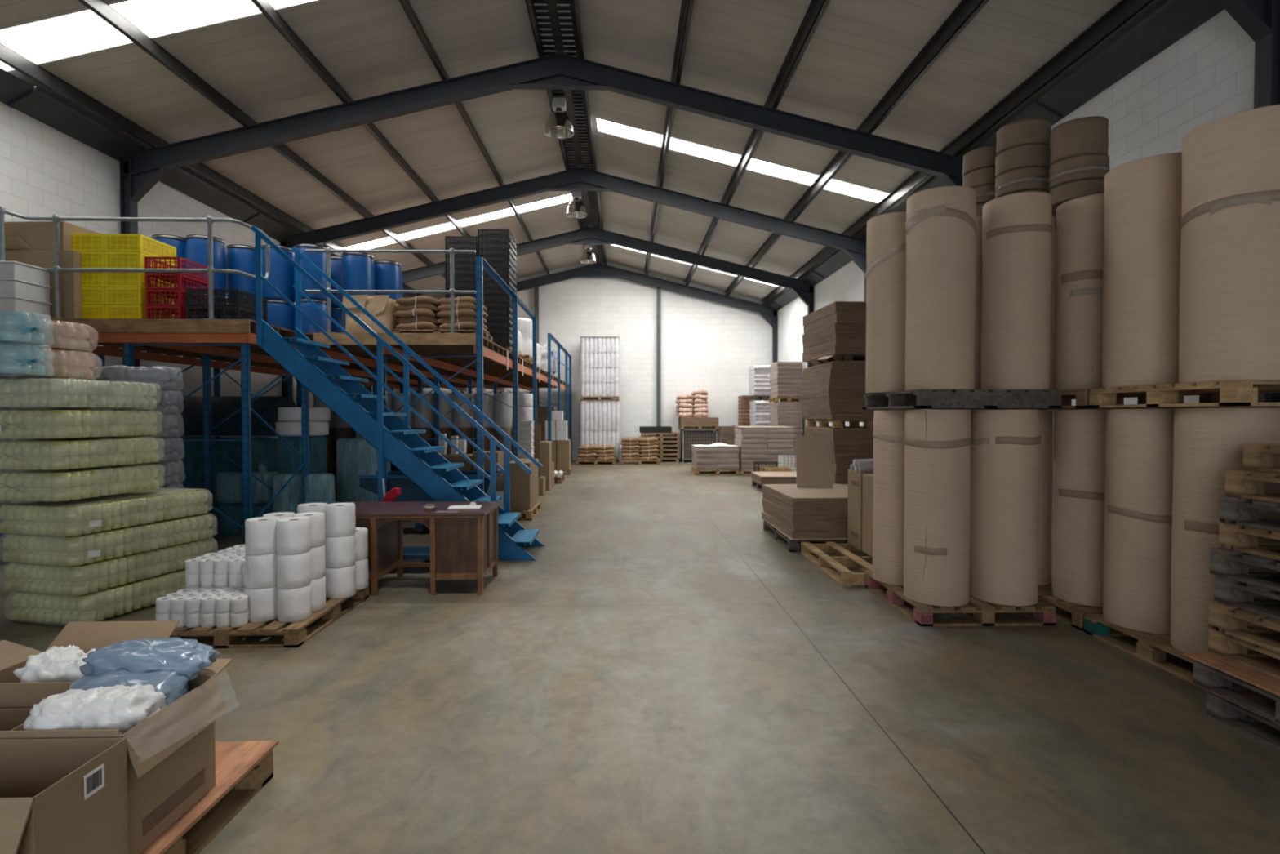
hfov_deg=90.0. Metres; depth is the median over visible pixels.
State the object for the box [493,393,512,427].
roll
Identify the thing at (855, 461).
tube
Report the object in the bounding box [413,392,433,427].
roll
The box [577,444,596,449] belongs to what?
bundle
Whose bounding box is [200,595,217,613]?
roll
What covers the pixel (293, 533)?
roll
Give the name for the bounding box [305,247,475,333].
guard rail
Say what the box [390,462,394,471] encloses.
paper roll
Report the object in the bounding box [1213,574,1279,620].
wooden pallet
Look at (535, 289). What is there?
trim
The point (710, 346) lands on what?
wall
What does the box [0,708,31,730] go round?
carton
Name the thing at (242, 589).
roll
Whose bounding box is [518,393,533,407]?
reel
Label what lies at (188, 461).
roll
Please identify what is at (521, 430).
tub
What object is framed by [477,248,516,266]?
tray
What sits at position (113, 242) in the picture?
crate
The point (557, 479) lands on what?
wooden pallet
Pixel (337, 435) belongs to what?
paper roll
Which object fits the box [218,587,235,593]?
roll
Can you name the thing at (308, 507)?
roll
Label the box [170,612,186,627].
roll
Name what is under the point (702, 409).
bundle
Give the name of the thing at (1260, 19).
trim
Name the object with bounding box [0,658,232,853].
carton
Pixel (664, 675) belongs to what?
floor
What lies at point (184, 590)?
roll
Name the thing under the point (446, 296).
tray
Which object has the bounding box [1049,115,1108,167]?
reel
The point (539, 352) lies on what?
woven sack
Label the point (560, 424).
box
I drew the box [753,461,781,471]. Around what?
crate
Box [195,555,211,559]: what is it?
roll
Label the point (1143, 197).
paper roll
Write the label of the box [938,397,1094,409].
wooden pallet
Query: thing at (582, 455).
bundle
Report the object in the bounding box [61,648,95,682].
plastic bag
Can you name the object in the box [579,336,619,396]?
stack
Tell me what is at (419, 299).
sack
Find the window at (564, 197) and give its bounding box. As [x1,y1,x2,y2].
[344,194,572,249]
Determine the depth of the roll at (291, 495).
8.62 m
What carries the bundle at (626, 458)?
on the wooden pallet at (657, 461)
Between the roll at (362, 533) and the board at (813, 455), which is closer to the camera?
the roll at (362, 533)
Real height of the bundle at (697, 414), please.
0.183 m
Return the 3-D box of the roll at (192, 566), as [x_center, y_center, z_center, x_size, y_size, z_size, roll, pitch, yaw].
[-3.435,1.074,4.924,0.106,0.100,0.106,-1,1,-28]
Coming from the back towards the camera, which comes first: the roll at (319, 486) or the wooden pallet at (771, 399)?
the wooden pallet at (771, 399)
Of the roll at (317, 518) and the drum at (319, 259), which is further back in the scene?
the drum at (319, 259)
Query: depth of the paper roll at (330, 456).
12.27 m
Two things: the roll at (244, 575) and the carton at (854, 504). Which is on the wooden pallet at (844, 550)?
the carton at (854, 504)
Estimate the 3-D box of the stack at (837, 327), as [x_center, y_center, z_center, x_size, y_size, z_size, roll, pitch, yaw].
[3.391,-1.458,10.076,1.226,0.766,1.477,0,1,-4]
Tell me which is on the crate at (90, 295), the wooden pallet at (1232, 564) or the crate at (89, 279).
the crate at (89, 279)
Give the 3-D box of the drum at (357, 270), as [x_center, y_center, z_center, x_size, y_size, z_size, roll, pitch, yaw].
[-4.264,-2.210,9.675,0.470,0.780,0.470,0,1,11]
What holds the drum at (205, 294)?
on the frame
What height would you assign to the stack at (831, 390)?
0.846 m
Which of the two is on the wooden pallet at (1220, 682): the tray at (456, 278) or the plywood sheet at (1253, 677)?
the plywood sheet at (1253, 677)
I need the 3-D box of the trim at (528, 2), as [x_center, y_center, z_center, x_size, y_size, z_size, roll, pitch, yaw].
[-1.498,-5.587,9.809,0.120,0.198,26.300,0,1,-1]
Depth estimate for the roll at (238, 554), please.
5.15 m
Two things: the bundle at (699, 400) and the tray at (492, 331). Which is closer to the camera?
the tray at (492, 331)
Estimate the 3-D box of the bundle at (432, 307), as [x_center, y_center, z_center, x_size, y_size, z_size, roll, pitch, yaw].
[-3.076,-1.651,9.042,0.550,0.116,0.632,0,1,-3]
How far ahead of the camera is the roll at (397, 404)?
12.24 m
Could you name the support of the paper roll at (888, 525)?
on the wooden pallet at (1042, 613)
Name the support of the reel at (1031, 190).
on the paper roll at (1052, 297)
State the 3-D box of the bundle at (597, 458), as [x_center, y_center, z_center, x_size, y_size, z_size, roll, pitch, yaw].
[-1.141,1.027,21.448,0.620,0.144,0.912,0,1,-1]
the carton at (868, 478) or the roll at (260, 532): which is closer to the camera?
the roll at (260, 532)
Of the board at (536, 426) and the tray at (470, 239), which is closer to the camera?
the tray at (470, 239)
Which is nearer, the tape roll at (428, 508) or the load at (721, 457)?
the tape roll at (428, 508)
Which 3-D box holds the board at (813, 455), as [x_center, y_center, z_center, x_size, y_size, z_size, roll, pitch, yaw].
[2.442,0.475,8.978,0.570,0.713,0.326,0,1,-1]
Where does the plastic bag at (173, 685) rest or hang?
in the carton at (171, 753)
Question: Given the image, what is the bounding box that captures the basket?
[777,454,796,471]
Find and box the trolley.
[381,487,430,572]
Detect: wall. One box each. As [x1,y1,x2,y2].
[0,102,413,503]
[422,261,772,460]
[777,9,1254,542]
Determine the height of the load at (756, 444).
1.131 m
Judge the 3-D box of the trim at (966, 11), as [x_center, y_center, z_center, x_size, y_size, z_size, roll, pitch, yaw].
[3.430,-4.528,9.953,0.120,0.198,26.300,0,1,-1]
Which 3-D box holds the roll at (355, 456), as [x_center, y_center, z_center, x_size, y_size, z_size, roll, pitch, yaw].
[-4.242,0.738,9.833,0.773,1.443,0.769,0,1,-21]
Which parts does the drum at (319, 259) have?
lid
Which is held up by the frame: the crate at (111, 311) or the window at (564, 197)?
the crate at (111, 311)
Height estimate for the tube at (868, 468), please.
0.072 m
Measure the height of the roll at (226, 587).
0.100 m
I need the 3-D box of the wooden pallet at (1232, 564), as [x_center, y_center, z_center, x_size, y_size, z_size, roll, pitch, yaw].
[3.803,0.759,3.128,1.150,0.144,1.000,0,1,-3]
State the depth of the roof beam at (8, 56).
8.76 m
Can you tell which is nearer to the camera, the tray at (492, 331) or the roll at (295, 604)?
the roll at (295, 604)
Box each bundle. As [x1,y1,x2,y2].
[393,308,440,319]
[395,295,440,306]
[395,302,439,312]
[395,315,440,325]
[395,321,439,329]
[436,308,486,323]
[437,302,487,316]
[437,315,487,329]
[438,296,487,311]
[439,321,489,334]
[537,342,557,376]
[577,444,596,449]
[577,448,596,453]
[577,452,597,457]
[577,456,595,460]
[595,444,614,449]
[595,448,614,453]
[595,456,615,460]
[596,452,615,457]
[620,440,639,445]
[620,448,639,453]
[620,452,639,456]
[621,436,639,441]
[621,444,639,448]
[621,455,639,460]
[639,436,657,441]
[639,440,657,445]
[639,444,658,448]
[639,448,658,453]
[639,452,658,456]
[639,455,657,460]
[675,398,693,404]
[675,407,693,413]
[676,394,693,399]
[676,403,693,408]
[676,412,693,417]
[690,398,707,404]
[691,389,707,395]
[691,403,707,408]
[691,412,707,417]
[692,394,707,399]
[692,407,707,413]
[737,395,752,425]
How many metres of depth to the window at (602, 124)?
12.20 m
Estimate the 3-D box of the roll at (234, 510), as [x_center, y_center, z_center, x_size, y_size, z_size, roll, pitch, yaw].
[-5.622,1.263,8.886,0.382,0.430,0.382,0,1,13]
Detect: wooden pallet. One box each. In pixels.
[163,749,273,853]
[169,582,368,648]
[391,328,492,341]
[502,346,518,355]
[510,501,541,519]
[518,355,533,364]
[554,467,572,475]
[554,474,564,483]
[575,458,615,465]
[580,395,618,400]
[580,457,618,462]
[620,457,659,464]
[641,431,679,436]
[641,436,680,440]
[641,456,679,462]
[655,440,679,445]
[656,448,679,453]
[657,444,680,449]
[657,452,679,457]
[678,424,718,429]
[691,466,739,475]
[738,467,792,474]
[748,395,770,400]
[751,480,763,492]
[763,520,847,551]
[768,397,800,402]
[800,541,872,586]
[807,418,873,429]
[819,354,866,364]
[862,389,1062,408]
[864,571,1055,626]
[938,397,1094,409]
[1030,388,1219,408]
[1031,582,1114,630]
[1084,613,1196,684]
[1088,380,1279,408]
[1192,659,1279,723]
[1206,690,1279,751]
[1208,601,1279,653]
[1208,627,1279,680]
[1209,547,1279,591]
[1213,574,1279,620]
[1218,495,1279,532]
[1218,521,1279,559]
[1224,469,1279,502]
[1242,444,1279,472]
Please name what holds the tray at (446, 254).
on the tray at (456, 259)
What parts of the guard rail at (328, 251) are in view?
rail, rail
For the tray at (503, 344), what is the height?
0.109 m
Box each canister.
[438,433,447,454]
[450,435,458,453]
[458,437,466,453]
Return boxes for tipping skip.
[356,471,502,533]
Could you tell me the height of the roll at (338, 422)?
0.660 m
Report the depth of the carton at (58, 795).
1.98 m
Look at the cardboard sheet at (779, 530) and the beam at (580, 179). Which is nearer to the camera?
the cardboard sheet at (779, 530)
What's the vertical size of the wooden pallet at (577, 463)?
0.144 m
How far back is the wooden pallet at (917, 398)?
4.96 m
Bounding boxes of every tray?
[444,235,477,248]
[444,248,477,256]
[444,269,475,275]
[445,242,477,255]
[445,255,475,262]
[445,262,475,269]
[445,275,475,282]
[445,282,475,288]
[445,288,475,295]
[445,295,475,297]
[477,229,516,247]
[477,235,516,253]
[477,242,516,259]
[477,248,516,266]
[477,255,516,271]
[483,268,516,284]
[483,275,516,290]
[483,281,516,294]
[483,288,511,302]
[483,294,512,308]
[483,301,512,315]
[483,314,512,327]
[483,320,512,333]
[484,307,512,320]
[485,327,512,339]
[487,262,516,278]
[489,334,512,345]
[492,341,512,348]
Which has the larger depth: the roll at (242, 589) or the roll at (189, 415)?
the roll at (189, 415)
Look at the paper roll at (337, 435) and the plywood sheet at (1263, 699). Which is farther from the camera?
the paper roll at (337, 435)
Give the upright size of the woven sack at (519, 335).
0.614 m
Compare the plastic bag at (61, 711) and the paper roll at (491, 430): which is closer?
the plastic bag at (61, 711)
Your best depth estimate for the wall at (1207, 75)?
6.54 m
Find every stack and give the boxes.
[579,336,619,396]
[580,400,620,457]
[678,417,719,425]
[751,471,796,484]
[761,484,848,537]
[800,361,919,419]
[802,301,866,362]
[804,427,873,484]
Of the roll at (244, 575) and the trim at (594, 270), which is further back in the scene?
the trim at (594, 270)
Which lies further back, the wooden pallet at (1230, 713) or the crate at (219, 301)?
the crate at (219, 301)
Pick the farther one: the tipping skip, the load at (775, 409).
the load at (775, 409)
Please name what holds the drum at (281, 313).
on the frame
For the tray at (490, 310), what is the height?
0.109 m
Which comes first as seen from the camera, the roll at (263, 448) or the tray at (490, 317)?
the roll at (263, 448)
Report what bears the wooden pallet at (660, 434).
on the wooden pallet at (677, 438)
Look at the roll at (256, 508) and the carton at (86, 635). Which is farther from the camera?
the roll at (256, 508)
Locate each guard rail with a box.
[0,205,270,319]
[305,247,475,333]
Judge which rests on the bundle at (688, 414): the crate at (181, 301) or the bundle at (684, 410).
the bundle at (684, 410)
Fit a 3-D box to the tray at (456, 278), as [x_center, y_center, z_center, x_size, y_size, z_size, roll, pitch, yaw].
[-3.119,-2.583,11.517,0.540,0.109,0.782,0,1,-1]
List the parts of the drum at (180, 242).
lid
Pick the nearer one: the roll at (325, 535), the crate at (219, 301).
the roll at (325, 535)
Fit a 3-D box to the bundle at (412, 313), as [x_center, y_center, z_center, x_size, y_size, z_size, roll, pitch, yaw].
[-3.085,-1.562,9.012,0.550,0.116,0.632,0,1,-2]
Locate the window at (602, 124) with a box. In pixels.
[596,118,888,200]
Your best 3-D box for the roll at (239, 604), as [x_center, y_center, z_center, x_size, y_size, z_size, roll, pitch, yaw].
[-2.888,1.280,4.615,0.106,0.100,0.106,-1,1,-39]
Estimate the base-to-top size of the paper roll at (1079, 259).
1.514 m
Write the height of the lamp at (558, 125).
0.680 m
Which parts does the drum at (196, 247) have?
lid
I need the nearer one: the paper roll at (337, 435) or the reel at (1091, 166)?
the reel at (1091, 166)
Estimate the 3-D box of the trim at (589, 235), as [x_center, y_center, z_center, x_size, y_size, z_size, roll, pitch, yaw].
[-1.412,-2.217,18.431,12.874,7.020,0.140,0,1,-1]
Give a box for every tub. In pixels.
[0,261,49,286]
[0,278,51,302]
[0,296,52,318]
[518,421,534,427]
[518,426,533,434]
[518,433,533,440]
[518,440,533,447]
[518,446,533,453]
[518,453,534,458]
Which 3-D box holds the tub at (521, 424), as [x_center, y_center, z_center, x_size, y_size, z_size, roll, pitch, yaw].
[-2.238,-0.055,12.518,0.290,0.125,0.362,0,1,-1]
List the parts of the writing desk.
panel, rail, leg, panel, rail, leg, edge moulding, leg, rail, panel, leg, panel, rail, leg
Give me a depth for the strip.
6.99 m
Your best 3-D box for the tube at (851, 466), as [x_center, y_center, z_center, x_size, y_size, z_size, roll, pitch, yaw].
[2.662,0.460,7.369,0.471,0.072,0.068,0,1,-1]
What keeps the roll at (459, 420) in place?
on the paper roll
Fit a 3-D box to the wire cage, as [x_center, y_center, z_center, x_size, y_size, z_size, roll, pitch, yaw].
[2.057,0.643,22.570,1.200,1.140,0.990,0,1,-1]
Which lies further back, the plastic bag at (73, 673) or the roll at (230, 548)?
the roll at (230, 548)
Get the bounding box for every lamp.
[544,93,573,139]
[566,191,586,218]
[580,244,595,263]
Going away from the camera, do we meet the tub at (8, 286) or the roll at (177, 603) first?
the roll at (177, 603)
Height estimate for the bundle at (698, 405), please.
0.178 m
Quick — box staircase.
[250,225,545,560]
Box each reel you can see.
[275,421,328,435]
[277,407,330,421]
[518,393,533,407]
[518,407,533,420]
[962,145,996,177]
[962,166,995,187]
[972,183,995,204]
[976,202,986,215]
[995,118,1051,155]
[995,143,1050,178]
[995,166,1049,198]
[1004,189,1049,195]
[1048,153,1109,191]
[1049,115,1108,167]
[1049,178,1104,212]
[1052,211,1056,230]
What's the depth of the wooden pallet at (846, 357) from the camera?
9.42 m
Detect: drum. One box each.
[151,234,186,268]
[185,234,226,297]
[191,293,225,318]
[226,244,255,298]
[226,300,254,319]
[262,244,295,303]
[266,299,295,330]
[293,243,327,302]
[293,298,327,333]
[330,255,342,307]
[330,307,342,333]
[340,252,374,303]
[341,309,346,333]
[373,260,402,300]
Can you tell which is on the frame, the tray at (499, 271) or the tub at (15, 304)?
the tub at (15, 304)
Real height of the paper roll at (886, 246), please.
1.554 m
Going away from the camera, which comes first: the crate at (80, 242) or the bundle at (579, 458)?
the crate at (80, 242)
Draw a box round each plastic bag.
[13,644,85,682]
[22,686,104,730]
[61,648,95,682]
[67,667,189,706]
[78,683,165,734]
[79,636,220,680]
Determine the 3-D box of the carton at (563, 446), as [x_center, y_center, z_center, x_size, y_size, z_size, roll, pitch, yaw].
[-2.114,0.757,17.771,0.340,0.805,0.502,0,1,-1]
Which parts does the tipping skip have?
plate, plate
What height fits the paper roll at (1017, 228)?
1.544 m
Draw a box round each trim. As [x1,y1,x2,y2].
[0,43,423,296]
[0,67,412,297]
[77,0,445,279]
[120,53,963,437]
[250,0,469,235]
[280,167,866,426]
[364,226,813,427]
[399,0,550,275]
[415,262,777,420]
[524,0,590,265]
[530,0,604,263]
[533,286,538,406]
[572,0,607,265]
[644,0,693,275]
[656,287,661,456]
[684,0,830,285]
[724,0,989,296]
[760,0,1159,305]
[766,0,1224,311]
[1216,0,1279,408]
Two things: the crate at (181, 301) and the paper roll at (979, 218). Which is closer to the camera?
the paper roll at (979, 218)
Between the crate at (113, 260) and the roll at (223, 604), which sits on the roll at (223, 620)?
the roll at (223, 604)
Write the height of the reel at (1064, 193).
0.146 m
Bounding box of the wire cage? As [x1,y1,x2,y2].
[680,429,717,462]
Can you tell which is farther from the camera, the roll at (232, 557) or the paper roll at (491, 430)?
the paper roll at (491, 430)
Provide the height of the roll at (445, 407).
0.660 m
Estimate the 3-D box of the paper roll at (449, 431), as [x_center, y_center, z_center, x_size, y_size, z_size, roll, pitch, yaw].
[-3.812,0.638,12.426,0.373,1.250,0.373,-1,1,-30]
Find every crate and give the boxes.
[71,233,104,251]
[78,251,105,268]
[80,271,105,287]
[81,287,106,305]
[81,304,105,318]
[104,233,176,262]
[104,251,174,268]
[105,271,177,288]
[105,287,177,311]
[105,305,177,319]
[144,256,213,283]
[144,273,213,298]
[145,289,207,313]
[145,306,207,319]
[185,288,267,313]
[186,305,267,323]
[639,426,671,432]
[715,426,736,444]
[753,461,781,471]
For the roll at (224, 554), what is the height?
0.100 m
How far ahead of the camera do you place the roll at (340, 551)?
5.28 m
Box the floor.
[0,460,1279,853]
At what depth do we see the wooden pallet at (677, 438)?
22.05 m
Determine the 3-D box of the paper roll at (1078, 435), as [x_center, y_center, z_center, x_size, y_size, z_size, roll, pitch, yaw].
[3.670,0.631,5.223,0.508,1.544,0.504,0,1,-1]
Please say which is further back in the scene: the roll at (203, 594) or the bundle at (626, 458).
the bundle at (626, 458)
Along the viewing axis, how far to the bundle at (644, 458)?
21.19 m
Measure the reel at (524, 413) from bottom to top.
0.260 m
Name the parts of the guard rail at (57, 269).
rail, rail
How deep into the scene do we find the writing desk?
5.86 m
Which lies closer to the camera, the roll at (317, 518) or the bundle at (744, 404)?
the roll at (317, 518)
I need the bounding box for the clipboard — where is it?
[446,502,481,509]
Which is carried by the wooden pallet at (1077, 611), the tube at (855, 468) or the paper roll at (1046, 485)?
the paper roll at (1046, 485)
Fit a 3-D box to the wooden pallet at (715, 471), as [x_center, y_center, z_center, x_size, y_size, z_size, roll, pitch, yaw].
[2.119,1.227,18.116,1.220,0.144,1.100,0,1,-1]
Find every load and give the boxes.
[692,445,739,469]
[734,427,794,468]
[748,365,771,395]
[749,400,773,426]
[769,361,802,397]
[769,403,803,463]
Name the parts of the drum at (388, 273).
lid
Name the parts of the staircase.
rail post, rail post, rail, rail post, rail, rail post, handrail, rail post, rail post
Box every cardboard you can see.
[809,360,821,365]
[811,357,829,363]
[817,355,843,361]
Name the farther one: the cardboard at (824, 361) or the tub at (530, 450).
the tub at (530, 450)
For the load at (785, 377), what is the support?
on the wooden pallet
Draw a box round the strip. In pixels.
[382,478,385,497]
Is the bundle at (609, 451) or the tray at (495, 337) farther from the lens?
the bundle at (609, 451)
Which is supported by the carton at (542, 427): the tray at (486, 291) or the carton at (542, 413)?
the carton at (542, 413)
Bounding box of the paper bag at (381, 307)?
[342,294,398,333]
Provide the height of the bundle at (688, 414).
0.178 m
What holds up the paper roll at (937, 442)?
on the wooden pallet at (1042, 613)
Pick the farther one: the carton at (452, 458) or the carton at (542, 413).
the carton at (542, 413)
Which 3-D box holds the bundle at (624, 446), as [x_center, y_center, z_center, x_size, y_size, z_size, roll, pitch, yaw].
[-0.300,0.658,21.608,0.620,0.144,0.912,0,1,0]
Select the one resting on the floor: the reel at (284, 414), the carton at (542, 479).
the carton at (542, 479)
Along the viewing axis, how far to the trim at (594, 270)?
22.81 m
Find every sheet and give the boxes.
[140,740,278,853]
[693,442,739,446]
[734,426,795,427]
[762,518,847,539]
[1183,652,1279,696]
[1196,684,1279,724]
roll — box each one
[155,595,173,613]
[155,612,171,621]
[165,591,182,597]
[170,395,296,435]
[170,595,188,613]
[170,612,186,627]
[172,436,204,488]
[176,588,193,593]
[181,591,198,597]
[185,558,201,574]
[185,573,199,587]
[185,595,202,613]
[186,586,200,589]
[186,612,200,627]
[191,588,207,593]
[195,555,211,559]
[195,591,213,597]
[200,558,216,573]
[200,573,213,586]
[200,586,214,589]
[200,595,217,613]
[200,612,216,627]
[203,552,218,556]
[204,587,221,593]
[208,555,224,559]
[209,591,226,597]
[212,436,241,517]
[213,573,228,587]
[214,558,230,573]
[214,586,228,589]
[215,595,232,613]
[215,611,231,627]
[216,471,242,503]
[217,502,242,535]
[217,549,232,553]
[217,552,232,556]
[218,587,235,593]
[222,555,238,559]
[224,591,241,597]
[225,546,239,550]
[228,558,244,573]
[228,573,243,586]
[228,585,243,589]
[230,610,248,626]
[231,549,244,553]
[231,552,245,556]
[231,595,248,613]
[233,544,244,547]
[233,587,245,592]
[239,591,248,596]
[240,436,276,471]
[242,559,245,573]
[243,573,246,586]
[244,516,279,555]
[244,551,277,588]
[245,585,277,622]
[252,461,278,503]
[252,502,272,517]
[262,511,294,518]
[272,472,302,513]
[275,516,311,555]
[276,435,327,474]
[276,551,311,588]
[277,583,311,622]
[292,511,324,547]
[297,502,327,513]
[305,472,335,503]
[310,544,325,579]
[310,575,325,611]
[313,394,333,427]
[319,427,333,474]
[324,502,355,537]
[324,534,325,559]
[325,533,355,568]
[325,564,355,598]
[333,412,351,427]
[333,427,354,493]
[336,431,391,502]
[354,527,368,560]
[355,557,368,590]
[386,393,393,412]
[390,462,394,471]
[393,392,413,427]
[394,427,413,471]
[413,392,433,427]
[413,427,433,446]
[424,503,435,511]
[433,393,453,427]
[433,427,453,455]
[453,393,473,427]
[453,427,473,453]
[474,393,493,427]
[474,427,493,452]
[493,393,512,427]
[493,427,512,493]
[865,211,906,393]
[872,409,905,585]
[903,409,971,606]
[905,186,976,390]
[968,409,1040,605]
[974,215,982,389]
[981,191,1053,389]
[1038,409,1053,585]
[1049,214,1054,389]
[1051,408,1106,607]
[1053,230,1056,389]
[1054,193,1103,390]
[1102,152,1182,387]
[1102,408,1173,634]
[1170,407,1279,652]
[1178,104,1279,383]
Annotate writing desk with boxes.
[350,501,500,595]
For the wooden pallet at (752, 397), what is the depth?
21.38 m
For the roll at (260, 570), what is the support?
on the roll at (262, 602)
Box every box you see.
[545,420,555,430]
[545,430,555,439]
[551,410,563,420]
[555,420,567,430]
[555,430,567,439]
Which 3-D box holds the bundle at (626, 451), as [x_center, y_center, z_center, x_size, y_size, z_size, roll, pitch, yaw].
[-0.335,0.780,21.615,0.620,0.144,0.912,0,1,-1]
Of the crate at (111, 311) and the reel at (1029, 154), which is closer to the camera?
the reel at (1029, 154)
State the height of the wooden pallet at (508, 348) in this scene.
0.098 m
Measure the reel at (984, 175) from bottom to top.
0.166 m
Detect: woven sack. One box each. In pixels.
[511,329,522,355]
[517,317,532,340]
[522,337,532,356]
[536,342,541,368]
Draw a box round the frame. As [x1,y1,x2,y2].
[0,256,571,561]
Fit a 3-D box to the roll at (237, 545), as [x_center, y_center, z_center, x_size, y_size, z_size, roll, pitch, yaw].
[-3.416,1.063,5.477,0.106,0.100,0.106,-1,1,-24]
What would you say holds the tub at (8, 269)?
on the tub at (8, 286)
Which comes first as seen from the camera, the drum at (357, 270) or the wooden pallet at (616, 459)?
the drum at (357, 270)
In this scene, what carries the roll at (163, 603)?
on the roll at (166, 616)
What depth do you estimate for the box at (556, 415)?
17.55 m
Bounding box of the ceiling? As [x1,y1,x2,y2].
[0,0,1168,302]
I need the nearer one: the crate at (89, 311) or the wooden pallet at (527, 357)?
the crate at (89, 311)
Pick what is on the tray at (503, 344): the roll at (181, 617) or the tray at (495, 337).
the tray at (495, 337)
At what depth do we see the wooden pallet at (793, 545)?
7.92 m
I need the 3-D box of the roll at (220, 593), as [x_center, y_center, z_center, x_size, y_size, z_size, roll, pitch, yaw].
[-3.101,1.278,4.712,0.106,0.100,0.106,1,1,26]
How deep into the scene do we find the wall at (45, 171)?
8.85 m
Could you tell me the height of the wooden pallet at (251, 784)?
0.144 m
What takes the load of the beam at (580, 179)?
attached to the wall at (1207, 75)
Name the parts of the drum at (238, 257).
lid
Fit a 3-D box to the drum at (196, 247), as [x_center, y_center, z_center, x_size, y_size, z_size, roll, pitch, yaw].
[-5.963,-2.193,8.793,0.470,0.780,0.470,1,1,37]
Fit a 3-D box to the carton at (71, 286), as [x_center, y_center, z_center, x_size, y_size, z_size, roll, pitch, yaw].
[-6.950,-1.622,7.674,0.950,0.805,0.752,0,1,-1]
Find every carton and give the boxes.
[0,620,179,708]
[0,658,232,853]
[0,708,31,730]
[0,737,128,853]
[4,221,99,250]
[4,249,82,318]
[442,453,472,471]
[472,450,503,509]
[509,458,538,510]
[531,406,556,425]
[538,475,545,495]
[540,425,545,440]
[540,440,551,490]
[543,440,556,469]
[551,462,554,487]
[556,439,570,469]
[755,464,791,471]
[847,469,873,550]
[862,473,873,556]
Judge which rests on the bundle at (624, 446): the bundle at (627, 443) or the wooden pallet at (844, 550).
the bundle at (627, 443)
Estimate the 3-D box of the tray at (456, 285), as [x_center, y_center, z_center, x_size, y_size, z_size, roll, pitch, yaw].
[-3.119,-2.470,11.518,0.540,0.109,0.782,0,1,-1]
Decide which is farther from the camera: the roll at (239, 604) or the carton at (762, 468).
the carton at (762, 468)
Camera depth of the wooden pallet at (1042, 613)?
5.03 m
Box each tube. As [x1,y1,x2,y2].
[555,470,563,476]
[849,464,854,470]
[853,459,867,465]
[853,465,858,471]
[857,459,873,466]
[858,465,873,471]
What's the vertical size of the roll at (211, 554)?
0.100 m
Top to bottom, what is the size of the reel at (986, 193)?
0.166 m
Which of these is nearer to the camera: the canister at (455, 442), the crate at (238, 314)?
the crate at (238, 314)
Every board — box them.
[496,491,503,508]
[533,423,540,477]
[795,435,832,487]
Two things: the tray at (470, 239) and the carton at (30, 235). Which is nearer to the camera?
the carton at (30, 235)
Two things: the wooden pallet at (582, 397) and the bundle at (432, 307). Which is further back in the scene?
the wooden pallet at (582, 397)
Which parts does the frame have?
post, post, post, post, post, post, post, post, post, post, post, post, post, post, post, post, post, edge rail, edge rail, post, post, post, post, edge rail, edge rail, edge rail, post, post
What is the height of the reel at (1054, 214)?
0.296 m
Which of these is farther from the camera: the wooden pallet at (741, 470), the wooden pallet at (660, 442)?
the wooden pallet at (660, 442)
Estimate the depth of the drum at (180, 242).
8.63 m
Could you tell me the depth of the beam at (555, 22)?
10.88 m
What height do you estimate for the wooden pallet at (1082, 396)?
0.144 m

